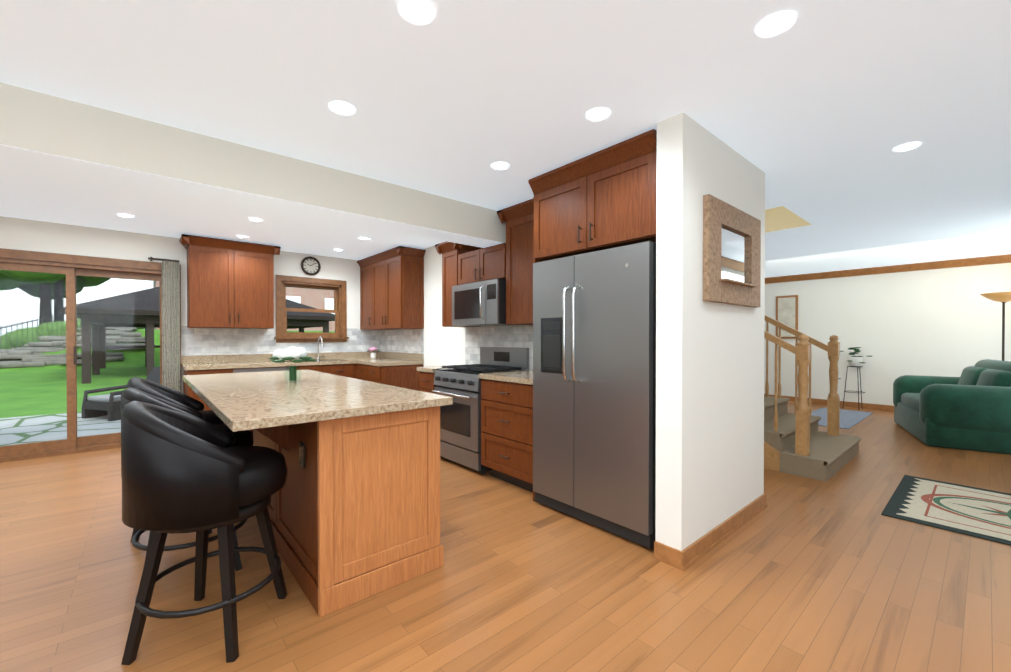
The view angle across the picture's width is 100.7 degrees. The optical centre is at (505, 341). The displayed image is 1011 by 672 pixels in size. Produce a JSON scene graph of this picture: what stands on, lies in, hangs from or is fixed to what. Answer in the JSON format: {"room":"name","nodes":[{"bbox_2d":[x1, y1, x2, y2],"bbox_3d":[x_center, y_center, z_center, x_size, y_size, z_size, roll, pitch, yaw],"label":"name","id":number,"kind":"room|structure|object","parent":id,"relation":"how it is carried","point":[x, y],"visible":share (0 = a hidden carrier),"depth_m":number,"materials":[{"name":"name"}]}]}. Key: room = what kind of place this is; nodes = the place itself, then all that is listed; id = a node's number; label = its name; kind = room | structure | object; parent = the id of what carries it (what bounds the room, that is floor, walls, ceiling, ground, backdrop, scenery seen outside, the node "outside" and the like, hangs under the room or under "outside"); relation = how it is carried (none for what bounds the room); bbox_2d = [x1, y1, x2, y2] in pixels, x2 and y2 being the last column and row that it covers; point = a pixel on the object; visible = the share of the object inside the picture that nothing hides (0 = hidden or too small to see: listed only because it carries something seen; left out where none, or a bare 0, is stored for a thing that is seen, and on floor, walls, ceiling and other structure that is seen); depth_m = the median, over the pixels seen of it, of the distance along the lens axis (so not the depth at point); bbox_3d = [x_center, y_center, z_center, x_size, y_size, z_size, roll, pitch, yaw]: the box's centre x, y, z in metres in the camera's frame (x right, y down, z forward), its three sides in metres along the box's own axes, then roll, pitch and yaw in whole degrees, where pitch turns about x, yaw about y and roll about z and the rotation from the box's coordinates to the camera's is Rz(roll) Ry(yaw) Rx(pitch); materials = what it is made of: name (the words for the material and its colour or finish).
{"room":"kitchen","nodes":[
{"label":"kitchen","id":0,"kind":"room"},
{"bbox_2d":[0,216,359,392],"bbox_3d":[-2.028,-0.036,6.815,13.500,2.440,0.150,0,1,-41],"label":"wall","id":1,"kind":"structure","parent":0,"point":[32,235],"depth_m":4.79,"materials":[{"name":"paint"}]},
{"bbox_2d":[0,248,180,462],"bbox_3d":[-5.275,0.147,3.982,3.460,2.120,0.170,0,1,-41],"label":"sliding glass door","id":2,"kind":"structure","parent":1,"relation":"in","point":[71,267],"depth_m":4.48,"materials":[{"name":"brown wood"}]},
{"bbox_2d":[148,257,179,391],"bbox_3d":[-4.004,0.099,4.920,0.288,2.140,0.092,0,1,-33],"label":"curtain","id":3,"kind":"object","parent":1,"relation":"hanging from","point":[171,324],"visible":0.73,"depth_m":4.94,"materials":[{"name":"fabric"}]},
{"bbox_2d":[180,234,280,328],"bbox_3d":[-3.425,-0.693,5.246,1.016,1.060,0.378,0,1,-41],"label":"upper cabinet","id":4,"kind":"object","parent":1,"relation":"attached to","point":[230,283],"visible":1,"depth_m":5.11,"materials":[{"name":"brown wood"}]},
{"bbox_2d":[181,326,379,355],"bbox_3d":[-2.970,0.039,5.894,2.530,0.455,0.006,0,1,-41],"label":"wall tiles","id":5,"kind":"structure","parent":1,"relation":"attached to","point":[215,341],"depth_m":5.53,"materials":[{"name":"white tile"}]},
{"bbox_2d":[181,352,380,363],"bbox_3d":[-2.971,0.221,5.878,2.506,0.100,0.016,0,1,-41],"label":"backsplash","id":6,"kind":"structure","parent":1,"relation":"attached to","point":[330,355],"depth_m":5.57,"materials":[{"name":"beige stone"}]},
{"bbox_2d":[301,256,320,274],"bbox_3d":[-2.794,-1.080,6.010,0.272,0.272,0.028,0,1,-41],"label":"wall clock","id":7,"kind":"object","parent":1,"relation":"attached to","point":[310,266],"visible":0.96,"depth_m":6.01,"materials":[{"name":"brown metal"}]},
{"bbox_2d":[274,275,348,342],"bbox_3d":[-2.816,-0.445,6.087,1.000,0.930,0.210,0,1,-41],"label":"kitchen window","id":8,"kind":"structure","parent":1,"relation":"in","point":[338,287],"depth_m":6.04,"materials":[{"name":"brown wood"}]},
{"bbox_2d":[0,401,1010,671],"bbox_3d":[1.202,1.244,3.107,13.800,0.060,10.300,0,1,-41],"label":"floor","id":9,"kind":"structure","parent":0,"point":[838,571],"depth_m":2.04,"materials":[{"name":"brown wood"}]},
{"bbox_2d":[127,377,225,542],"bbox_3d":[-2.120,0.723,2.773,0.570,0.996,0.580,0,1,-41],"label":"stool","id":10,"kind":"object","parent":9,"relation":"on","point":[173,396],"visible":0.25,"depth_m":2.75,"materials":[{"name":"black leather"}]},
{"bbox_2d":[121,387,253,570],"bbox_3d":[-1.702,0.727,2.276,0.570,0.996,0.580,0,1,-41],"label":"stool","id":11,"kind":"object","parent":9,"relation":"on","point":[242,438],"visible":0.21,"depth_m":2.13,"materials":[{"name":"black leather"}]},
{"bbox_2d":[121,401,286,664],"bbox_3d":[-1.250,0.731,1.794,0.588,0.996,0.588,0,1,-41],"label":"stool","id":12,"kind":"object","parent":9,"relation":"on","point":[183,473],"visible":1,"depth_m":1.59,"materials":[{"name":"black leather"}]},
{"bbox_2d":[183,368,232,409],"bbox_3d":[-3.546,0.758,4.989,0.426,0.880,0.619,0,1,-41],"label":"base cabinet","id":13,"kind":"object","parent":9,"relation":"on","point":[187,390],"depth_m":4.73,"materials":[{"name":"brown wood"}]},
{"bbox_2d":[233,368,288,372],"bbox_3d":[-3.156,0.755,5.329,0.721,0.880,0.619,0,1,-41],"label":"dishwasher","id":14,"kind":"object","parent":9,"relation":"on","point":[235,370],"depth_m":5.05,"materials":[{"name":"grey metal"}]},
{"bbox_2d":[297,364,356,378],"bbox_3d":[-2.618,0.752,5.796,0.816,0.880,0.619,0,1,-41],"label":"base cabinet","id":15,"kind":"object","parent":9,"relation":"on","point":[346,370],"depth_m":5.66,"materials":[{"name":"brown wood"}]},
{"bbox_2d":[181,356,384,371],"bbox_3d":[-2.764,0.293,5.657,2.527,0.040,0.632,0,1,-41],"label":"countertop","id":16,"kind":"structure","parent":15,"relation":"on","point":[240,363],"depth_m":5.17,"materials":[{"name":"beige stone"}]},
{"bbox_2d":[367,347,378,358],"bbox_3d":[-2.001,0.177,6.327,0.189,0.177,0.168,0,1,-41],"label":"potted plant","id":17,"kind":"object","parent":16,"relation":"on","point":[372,355],"visible":1,"depth_m":6.29,"materials":[{"name":"pink plant"}]},
{"bbox_2d":[239,406,443,616],"bbox_3d":[-1.479,0.775,2.913,0.882,0.880,2.472,0,1,-41],"label":"kitchen island","id":18,"kind":"object","parent":9,"relation":"on","point":[353,507],"depth_m":2.06,"materials":[{"name":"brown wood"}]},
{"bbox_2d":[183,370,452,431],"bbox_3d":[-1.506,0.316,2.893,1.000,0.040,2.580,0,1,-41],"label":"island countertop","id":19,"kind":"structure","parent":18,"relation":"on","point":[251,400],"depth_m":2.23,"materials":[{"name":"beige stone"}]},
{"bbox_2d":[269,347,315,380],"bbox_3d":[-1.566,0.166,3.082,0.307,0.252,0.266,0,1,-41],"label":"vase","id":20,"kind":"object","parent":19,"relation":"on","point":[295,354],"visible":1,"depth_m":3.02,"materials":[{"name":"green glass"}]},
{"bbox_2d":[357,364,364,379],"bbox_3d":[-1.715,0.751,5.909,0.617,0.880,0.440,0,1,-41],"label":"base cabinet","id":21,"kind":"object","parent":9,"relation":"on","point":[360,367],"depth_m":5.75,"materials":[{"name":"brown wood"}]},
{"bbox_2d":[365,364,423,390],"bbox_3d":[-1.474,0.753,5.631,0.617,0.880,0.405,0,1,-41],"label":"base cabinet","id":22,"kind":"object","parent":9,"relation":"on","point":[398,369],"depth_m":5.46,"materials":[{"name":"brown wood"}]},
{"bbox_2d":[357,360,423,367],"bbox_3d":[-1.594,0.292,5.755,0.631,0.040,0.755,0,1,-41],"label":"countertop","id":23,"kind":"structure","parent":22,"relation":"on","point":[378,362],"depth_m":5.61,"materials":[{"name":"beige stone"}]},
{"bbox_2d":[417,365,449,393],"bbox_3d":[-0.622,0.742,4.625,0.650,0.920,0.330,0,1,-41],"label":"base cabinet","id":24,"kind":"object","parent":9,"relation":"on","point":[426,378],"visible":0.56,"depth_m":4.42,"materials":[{"name":"brown wood"}]},
{"bbox_2d":[432,347,528,474],"bbox_3d":[-0.273,0.635,4.193,0.686,1.140,0.750,0,1,-41],"label":"range","id":25,"kind":"object","parent":9,"relation":"on","point":[460,430],"visible":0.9,"depth_m":3.99,"materials":[{"name":"grey metal"}]},
{"bbox_2d":[479,370,532,491],"bbox_3d":[0.223,0.750,3.654,0.650,0.920,0.685,0,1,-41],"label":"drawers","id":26,"kind":"object","parent":9,"relation":"on","point":[507,427],"visible":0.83,"depth_m":3.46,"materials":[{"name":"brown wood"}]},
{"bbox_2d":[533,241,655,548],"bbox_3d":[0.748,0.310,2.957,0.762,1.770,0.940,0,1,-41],"label":"fridge","id":27,"kind":"object","parent":9,"relation":"on","point":[594,388],"visible":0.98,"depth_m":2.66,"materials":[{"name":"grey metal"}]},
{"bbox_2d":[764,315,860,481],"bbox_3d":[2.092,0.123,5.414,1.380,2.145,3.672,0,1,-41],"label":"stairs","id":28,"kind":"structure","parent":9,"relation":"on","point":[797,443],"depth_m":3.98,"materials":[{"name":"carpet"}]},
{"bbox_2d":[812,407,872,429],"bbox_3d":[5.109,1.181,6.516,1.870,0.010,0.680,0,1,-41],"label":"mat","id":29,"kind":"object","parent":9,"relation":"on","point":[849,419],"visible":0.57,"depth_m":6.53,"materials":[{"name":"fabric"}]},
{"bbox_2d":[838,347,871,408],"bbox_3d":[6.026,0.642,7.238,0.430,1.078,0.504,0,1,-41],"label":"plant stand","id":30,"kind":"object","parent":9,"relation":"on","point":[854,361],"visible":0.98,"depth_m":7.18,"materials":[{"name":"black metal"}]},
{"bbox_2d":[881,475,1010,545],"bbox_3d":[3.560,1.210,2.825,1.270,0.012,1.380,0,1,-41],"label":"rug","id":31,"kind":"object","parent":9,"relation":"on","point":[981,513],"visible":1,"depth_m":3.02,"materials":[{"name":"beige fabric"}]},
{"bbox_2d":[893,359,1010,453],"bbox_3d":[5.648,0.716,5.159,1.059,0.960,1.658,0,1,33],"label":"sofa","id":32,"kind":"object","parent":9,"relation":"on","point":[969,408],"visible":1,"depth_m":4.67,"materials":[{"name":"green fabric"}]},
{"bbox_2d":[980,292,1010,360],"bbox_3d":[6.658,0.276,5.602,0.430,1.835,0.430,0,1,-41],"label":"floor lamp","id":33,"kind":"object","parent":9,"relation":"on","point":[1003,298],"visible":0.54,"depth_m":5.59,"materials":[{"name":"brown metal"}]},
{"bbox_2d":[0,0,1010,277],"bbox_3d":[1.202,-1.286,3.087,13.600,0.120,10.100,0,1,-41],"label":"ceiling","id":34,"kind":"structure","parent":0,"point":[818,110],"depth_m":2.09,"materials":[{"name":"paint"}]},
{"bbox_2d":[117,214,134,217],"bbox_3d":[-3.730,-1.229,4.114,0.130,0.008,0.130,0,1,40],"label":"recessed light","id":35,"kind":"object","parent":34,"relation":"in","point":[121,215],"depth_m":4.11,"materials":[{"name":"white"}]},
{"bbox_2d":[236,235,248,237],"bbox_3d":[-3.111,-1.236,4.957,0.130,0.008,0.130,0,1,40],"label":"recessed light","id":36,"kind":"object","parent":34,"relation":"in","point":[241,236],"depth_m":4.95,"materials":[{"name":"white"}]},
{"bbox_2d":[0,82,505,247],"bbox_3d":[-2.390,-1.072,2.154,6.550,0.293,0.300,0,1,-41],"label":"header beam","id":37,"kind":"structure","parent":34,"relation":"attached to","point":[40,130],"depth_m":2.52,"materials":[{"name":"paint"}]},
{"bbox_2d":[248,218,262,221],"bbox_3d":[-2.537,-1.230,4.250,0.130,0.008,0.130,0,0,22],"label":"recessed light","id":38,"kind":"object","parent":34,"relation":"in","point":[251,219],"depth_m":4.23,"materials":[{"name":"white"}]},
{"bbox_2d":[329,101,355,115],"bbox_3d":[-0.853,-1.214,2.190,0.130,0.008,0.130,0,1,40],"label":"recessed light","id":39,"kind":"object","parent":34,"relation":"in","point":[338,107],"depth_m":2.18,"materials":[{"name":"white"}]},
{"bbox_2d":[358,237,369,239],"bbox_3d":[-1.708,-1.237,5.050,0.130,0.008,0.130,0,1,40],"label":"recessed light","id":40,"kind":"object","parent":34,"relation":"in","point":[362,238],"depth_m":5.05,"materials":[{"name":"white"}]},
{"bbox_2d":[399,0,434,25],"bbox_3d":[-0.325,-1.209,1.536,0.130,0.008,0.130,0,0,22],"label":"recessed light","id":41,"kind":"object","parent":34,"relation":"in","point":[418,12],"depth_m":1.53,"materials":[{"name":"white"}]},
{"bbox_2d":[491,162,509,170],"bbox_3d":[-0.036,-1.220,2.926,0.130,0.008,0.130,0,1,40],"label":"recessed light","id":42,"kind":"object","parent":34,"relation":"in","point":[500,166],"depth_m":2.92,"materials":[{"name":"white"}]},
{"bbox_2d":[586,108,610,121],"bbox_3d":[0.498,-1.214,2.251,0.130,0.008,0.130,0,0,4],"label":"recessed light","id":43,"kind":"object","parent":34,"relation":"in","point":[597,114],"depth_m":2.24,"materials":[{"name":"white"}]},
{"bbox_2d":[755,11,795,37],"bbox_3d":[1.034,-1.209,1.604,0.130,0.008,0.130,0,1,40],"label":"recessed light","id":44,"kind":"object","parent":34,"relation":"in","point":[776,24],"depth_m":1.60,"materials":[{"name":"white"}]},
{"bbox_2d":[893,142,921,151],"bbox_3d":[2.524,-1.217,2.633,0.130,0.008,0.130,0,1,40],"label":"recessed light","id":45,"kind":"object","parent":34,"relation":"in","point":[913,145],"depth_m":2.63,"materials":[{"name":"white"}]},
{"bbox_2d":[423,154,764,509],"bbox_3d":[-0.069,-0.021,4.888,0.570,2.440,5.330,0,1,-41],"label":"wall","id":46,"kind":"structure","parent":0,"point":[443,346],"depth_m":2.98,"materials":[{"name":"paint"}]},
{"bbox_2d":[357,258,368,329],"bbox_3d":[-1.962,-0.703,6.404,0.327,1.060,0.509,0,1,-41],"label":"upper cabinet","id":47,"kind":"object","parent":46,"relation":"attached to","point":[364,264],"depth_m":6.38,"materials":[{"name":"brown wood"}]},
{"bbox_2d":[369,246,424,329],"bbox_3d":[-1.551,-0.699,5.932,0.330,1.060,0.979,0,1,-41],"label":"upper cabinet","id":48,"kind":"object","parent":46,"relation":"attached to","point":[392,289],"depth_m":5.64,"materials":[{"name":"brown wood"}]},
{"bbox_2d":[381,352,422,359],"bbox_3d":[-1.571,0.219,6.189,0.016,0.100,1.382,0,1,-41],"label":"backsplash","id":49,"kind":"structure","parent":46,"relation":"attached to","point":[388,355],"depth_m":6.12,"materials":[{"name":"beige stone"}]},
{"bbox_2d":[380,325,532,369],"bbox_3d":[-0.661,0.047,5.161,0.006,0.460,4.129,0,1,-41],"label":"wall tiles","id":50,"kind":"structure","parent":46,"relation":"attached to","point":[412,340],"depth_m":4.79,"materials":[{"name":"white tile"}]},
{"bbox_2d":[435,241,481,326],"bbox_3d":[-0.511,-0.624,4.700,0.378,0.930,0.441,0,1,-41],"label":"upper cabinet","id":51,"kind":"object","parent":46,"relation":"attached to","point":[450,252],"visible":0.35,"depth_m":4.62,"materials":[{"name":"brown wood"}]},
{"bbox_2d":[458,243,505,284],"bbox_3d":[-0.148,-0.761,4.290,0.360,0.330,0.770,0,1,-41],"label":"upper cabinet","id":52,"kind":"object","parent":46,"relation":"attached to","point":[484,264],"visible":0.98,"depth_m":4.16,"materials":[{"name":"brown wood"}]},
{"bbox_2d":[452,279,509,325],"bbox_3d":[-0.185,-0.370,4.261,0.454,0.420,0.750,0,1,-41],"label":"microwave","id":53,"kind":"object","parent":52,"relation":"attached to","point":[482,303],"visible":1,"depth_m":4.06,"materials":[{"name":"grey metal"}]},
{"bbox_2d":[497,198,533,324],"bbox_3d":[0.307,-0.681,3.757,0.378,1.060,0.748,0,1,-41],"label":"upper cabinet","id":54,"kind":"object","parent":46,"relation":"attached to","point":[518,219],"visible":0.31,"depth_m":3.76,"materials":[{"name":"brown wood"}]},
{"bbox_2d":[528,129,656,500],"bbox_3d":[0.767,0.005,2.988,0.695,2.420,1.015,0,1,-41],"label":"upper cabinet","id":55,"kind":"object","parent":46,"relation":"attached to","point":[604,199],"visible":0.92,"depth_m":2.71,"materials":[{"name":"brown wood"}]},
{"bbox_2d":[655,112,738,550],"bbox_3d":[1.154,-0.001,2.520,0.690,2.440,0.150,0,1,-41],"label":"wall","id":56,"kind":"structure","parent":0,"point":[709,416],"depth_m":2.33,"materials":[{"name":"paint"}]},
{"bbox_2d":[677,493,766,570],"bbox_3d":[1.410,1.170,2.639,1.260,0.095,0.020,0,1,-41],"label":"baseboard","id":57,"kind":"structure","parent":56,"relation":"attached to","point":[691,554],"depth_m":2.52,"materials":[{"name":"brown wood"}]},
{"bbox_2d":[703,194,760,306],"bbox_3d":[1.456,-0.532,2.633,0.820,0.600,0.065,0,1,-41],"label":"mirror","id":58,"kind":"object","parent":56,"relation":"attached to","point":[731,254],"visible":1,"depth_m":2.58,"materials":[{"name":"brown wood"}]},
{"bbox_2d":[765,206,811,232],"bbox_3d":[1.728,-1.900,5.480,1.080,1.310,3.670,0,1,-41],"label":"ceiling","id":59,"kind":"structure","parent":0,"point":[780,218],"depth_m":4.67,"materials":[{"name":"beige paint"}]},
{"bbox_2d":[764,263,1010,405],"bbox_3d":[5.339,-0.050,8.513,0.150,2.440,6.950,0,1,-41],"label":"wall","id":60,"kind":"structure","parent":0,"point":[947,322],"depth_m":7.05,"materials":[{"name":"paint"}]},
{"bbox_2d":[776,295,797,338],"bbox_3d":[5.498,-0.467,8.185,0.032,0.840,0.370,0,1,-41],"label":"framed picture","id":61,"kind":"object","parent":60,"relation":"attached to","point":[787,310],"visible":0.82,"depth_m":8.16},
{"bbox_2d":[764,394,893,410],"bbox_3d":[5.277,1.123,8.469,0.014,0.095,6.950,0,1,-41],"label":"baseboard","id":62,"kind":"structure","parent":60,"relation":"attached to","point":[814,401],"depth_m":7.43,"materials":[{"name":"brown wood"}]},
{"bbox_2d":[765,254,1010,283],"bbox_3d":[5.246,-1.214,8.423,0.095,0.110,6.950,0,1,-41],"label":"crown molding","id":63,"kind":"structure","parent":60,"relation":"attached to","point":[988,260],"depth_m":6.91,"materials":[{"name":"brown wood"}]},
{"label":"outside","id":64,"kind":"structure","parent":0,"visible":0},
{"bbox_2d":[0,412,120,445],"bbox_3d":[-7.150,1.343,5.098,10.400,0.150,3.940,0,1,-41],"label":"patio","id":65,"kind":"structure","parent":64,"point":[34,431],"depth_m":6.10,"materials":[{"name":"grey stone"}]},
{"bbox_2d":[81,367,159,420],"bbox_3d":[-6.343,0.866,7.175,0.740,0.766,1.107,0,0,19],"label":"outdoor chair","id":66,"kind":"object","parent":65,"relation":"on","point":[100,405],"depth_m":6.75,"materials":[{"name":"wicker"}]},
{"bbox_2d":[0,329,334,417],"bbox_3d":[-30.438,-0.039,30.822,85.000,2.300,73.340,0,1,-41],"label":"lawn","id":67,"kind":"structure","parent":64,"point":[37,392],"depth_m":12.30,"materials":[{"name":"green plant"}]},
{"bbox_2d":[0,270,110,324],"bbox_3d":[-22.647,-4.615,29.366,52.203,10.543,14.110,0,1,-41],"label":"trees","id":68,"kind":"object","parent":67,"relation":"on","point":[49,290],"depth_m":23.31,"materials":[{"name":"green plant"}]},
{"bbox_2d":[0,313,141,348],"bbox_3d":[-21.884,-0.625,18.206,9.452,2.690,0.080,0,1,-41],"label":"fence","id":69,"kind":"object","parent":67,"relation":"on","point":[42,318],"depth_m":18.78,"materials":[{"name":"black"}]},
{"bbox_2d":[0,319,144,348],"bbox_3d":[-23.197,-0.315,19.338,10.136,2.552,2.588,0,1,-41],"label":"shrubs","id":70,"kind":"object","parent":67,"relation":"on","point":[62,325],"depth_m":19.36,"materials":[{"name":"green plant"}]},
{"bbox_2d":[0,327,154,367],"bbox_3d":[-19.942,0.225,16.970,8.792,1.713,3.484,0,1,-41],"label":"rocks","id":71,"kind":"object","parent":67,"relation":"on","point":[31,355],"depth_m":17.57},
{"bbox_2d":[61,287,334,383],"bbox_3d":[-11.599,-0.839,16.543,7.480,4.111,7.480,0,1,-41],"label":"gazebo","id":72,"kind":"object","parent":67,"relation":"on","point":[138,300],"depth_m":12.77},
{"bbox_2d":[153,281,334,330],"bbox_3d":[-20.607,-5.228,36.236,16.000,9.850,8.400,0,1,-41],"label":"house","id":73,"kind":"structure","parent":67,"relation":"on","point":[317,298],"depth_m":34.93,"materials":[{"name":"beige paint"}]}
]}

